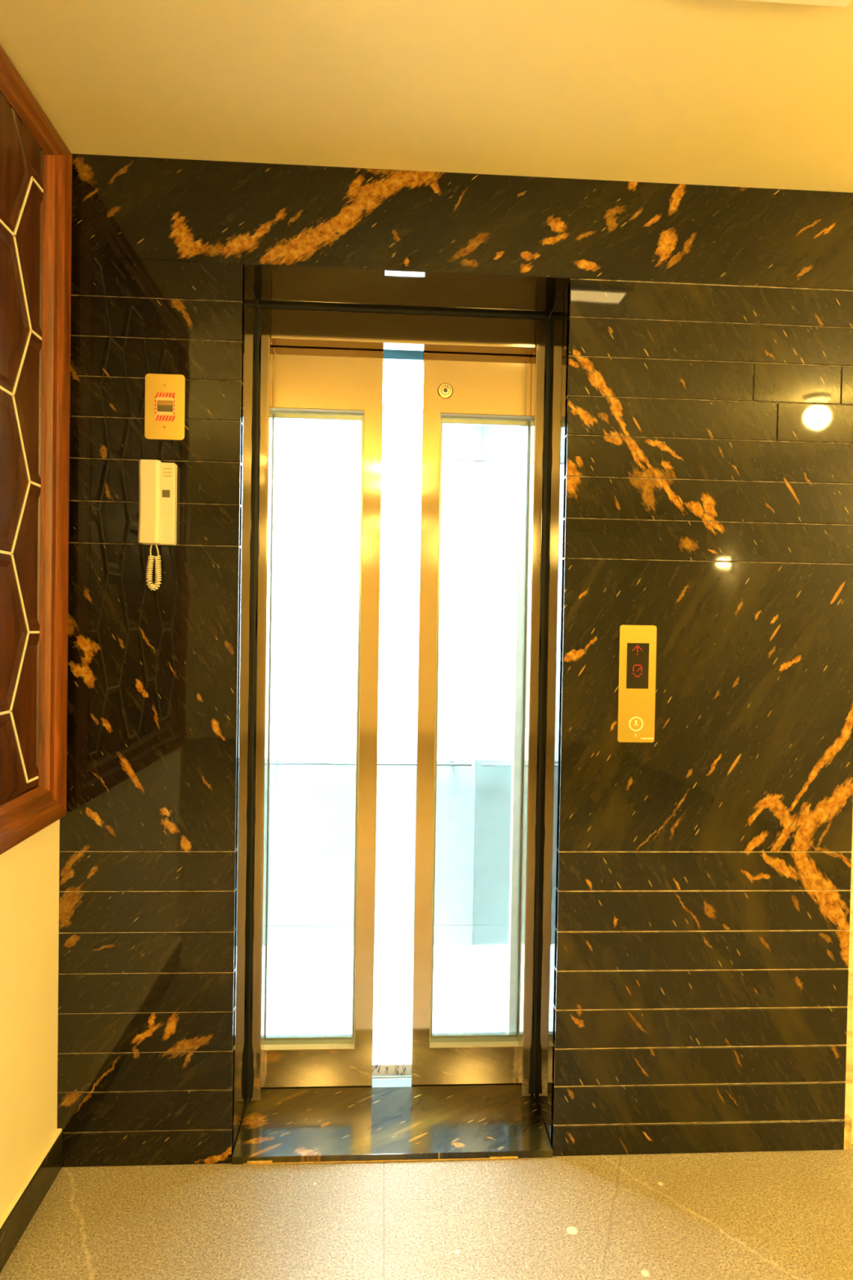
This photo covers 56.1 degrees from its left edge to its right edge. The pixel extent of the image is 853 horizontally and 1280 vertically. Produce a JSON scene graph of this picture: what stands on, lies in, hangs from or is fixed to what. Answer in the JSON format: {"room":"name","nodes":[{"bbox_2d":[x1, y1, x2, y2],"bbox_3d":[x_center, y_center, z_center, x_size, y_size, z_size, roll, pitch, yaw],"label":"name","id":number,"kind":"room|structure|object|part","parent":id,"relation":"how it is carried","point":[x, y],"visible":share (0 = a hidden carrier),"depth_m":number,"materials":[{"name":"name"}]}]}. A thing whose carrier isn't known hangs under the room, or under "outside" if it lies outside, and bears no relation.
{"room":"elevator lobby","nodes":[
{"label":"elevator lobby","id":0,"kind":"room"},
{"bbox_2d":[0,819,59,1217],"bbox_3d":[-0.905,0.071,1.312,0.150,2.400,1.150,1,1,-3],"label":"wall","id":1,"kind":"structure","parent":0,"point":[29,870],"depth_m":1.74,"materials":[{"name":"beige paint"}]},
{"bbox_2d":[0,1128,62,1272],"bbox_3d":[-0.843,1.228,1.338,0.013,0.089,1.150,1,1,-3],"label":"baseboard","id":2,"kind":"structure","parent":1,"relation":"attached to","point":[19,1219],"depth_m":1.73,"materials":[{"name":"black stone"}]},
{"bbox_2d":[0,44,71,854],"bbox_3d":[-0.808,-0.344,1.309,0.030,1.535,1.108,1,1,-3],"label":"wood panel","id":3,"kind":"object","parent":1,"relation":"attached to","point":[36,162],"visible":1,"depth_m":1.69,"materials":[{"name":"brown wood"}]},
{"bbox_2d":[266,349,526,1075],"bbox_3d":[-0.226,0.164,2.767,1.037,2.245,0.939,1,1,-3],"label":"cabin","id":4,"kind":"object","parent":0,"point":[317,463],"visible":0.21,"depth_m":3.20,"materials":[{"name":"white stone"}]},
{"bbox_3d":[-0.257,0.492,3.196,0.875,0.011,0.050,1,1,-3],"label":"handrail","id":5,"kind":"part","parent":4,"relation":"part of","materials":[{"name":"metal"}]},
{"bbox_3d":[-0.284,0.859,3.237,0.957,0.753,0.020,1,1,-3],"label":"panel","id":6,"kind":"part","parent":4,"relation":"part of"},
{"bbox_3d":[-0.268,-0.123,3.219,0.957,1.208,0.020,1,1,-3],"label":"panel","id":7,"kind":"part","parent":4,"relation":"part of","materials":[{"name":"white laminate"}]},
{"bbox_2d":[0,0,852,192],"bbox_3d":[0.164,-1.118,-1.649,5.300,0.120,7.260,1,1,-3],"label":"ceiling","id":8,"kind":"structure","parent":0,"point":[732,93],"depth_m":1.61,"materials":[{"name":"beige paint"}]},
{"bbox_2d":[741,0,851,7],"bbox_3d":[0.580,-1.097,1.305,0.295,0.014,0.127,1,1,-3],"label":"recessed light","id":9,"kind":"object","parent":8,"relation":"in","point":[844,3],"visible":1,"depth_m":1.37,"materials":[{"name":"white"}]},
{"bbox_2d":[0,1144,852,1279],"bbox_3d":[0.123,1.401,-1.623,5.300,0.120,7.220,1,1,-3],"label":"floor","id":10,"kind":"structure","parent":0,"point":[771,1215],"depth_m":1.76,"materials":[{"name":"stone"}]},
{"bbox_2d":[57,153,852,1167],"bbox_3d":[0.851,0.086,2.122,3.451,2.400,0.262,1,1,-3],"label":"wall","id":11,"kind":"structure","parent":0,"point":[691,937],"depth_m":1.97,"materials":[{"name":"black stone"}]},
{"bbox_2d":[137,459,177,591],"bbox_3d":[-0.631,-0.267,1.876,0.080,0.302,0.043,1,1,-3],"label":"phone","id":12,"kind":"object","parent":11,"relation":"attached to","point":[157,481],"visible":1,"depth_m":1.86,"materials":[{"name":"beige plastic"}]},
{"bbox_3d":[-0.642,-0.171,1.885,0.036,0.109,0.015,1,1,-3],"label":"coiled cord","id":13,"kind":"part","parent":12,"relation":"part of","materials":[{"name":"beige plastic"}]},
{"bbox_2d":[144,373,185,439],"bbox_3d":[-0.619,-0.551,1.890,0.093,0.154,0.006,1,1,-3],"label":"switch","id":14,"kind":"object","parent":11,"relation":"attached to","point":[165,393],"visible":1,"depth_m":1.89,"materials":[{"name":"beige plastic"}]},
{"bbox_2d":[231,1084,553,1164],"bbox_3d":[-0.088,1.262,2.104,0.786,0.017,0.302,1,1,-3],"label":"sill","id":15,"kind":"structure","parent":11,"relation":"attached to","point":[495,1122],"depth_m":2.07,"materials":[{"name":"black stone"}]},
{"bbox_2d":[250,307,545,1101],"bbox_3d":[-0.084,0.195,2.237,0.900,2.152,0.127,1,1,-3],"label":"elevator door","id":16,"kind":"structure","parent":11,"relation":"in","point":[316,365],"depth_m":2.23,"materials":[{"name":"silver metal"}]},
{"bbox_3d":[-0.448,0.183,2.183,0.025,2.139,0.062,1,1,-3],"label":"post","id":17,"kind":"part","parent":16,"relation":"part of","materials":[{"name":"silver metal"}]},
{"bbox_3d":[-0.317,0.212,2.248,0.360,2.094,0.045,1,1,-3],"label":"door","id":18,"kind":"part","parent":16,"relation":"part of","materials":[{"name":"clear glass"}]},
{"bbox_3d":[-0.103,1.266,2.288,0.900,0.008,0.064,1,1,-3],"label":"track sill","id":19,"kind":"part","parent":16,"relation":"part of","materials":[{"name":"grey metal"}]},
{"bbox_3d":[0.154,0.219,2.276,0.360,2.094,0.045,1,1,-3],"label":"door","id":20,"kind":"part","parent":16,"relation":"part of","materials":[{"name":"clear glass"}]},
{"bbox_3d":[0.293,0.195,2.227,0.026,2.139,0.062,1,1,-3],"label":"post","id":21,"kind":"part","parent":16,"relation":"part of","materials":[{"name":"silver metal"}]},
{"bbox_2d":[617,625,657,742],"bbox_3d":[0.519,0.108,1.969,0.092,0.289,0.004,1,1,-3],"label":"panel","id":22,"kind":"object","parent":11,"relation":"attached to","point":[637,643],"visible":1,"depth_m":1.97,"materials":[{"name":"gold metal"}]},
{"bbox_2d":[844,1114,852,1149],"bbox_3d":[1.067,1.252,2.037,0.020,0.079,0.020,1,1,-3],"label":"trim","id":23,"kind":"structure","parent":11,"relation":"attached to","point":[848,1120],"depth_m":2.03,"materials":[{"name":"stone"}]}
]}

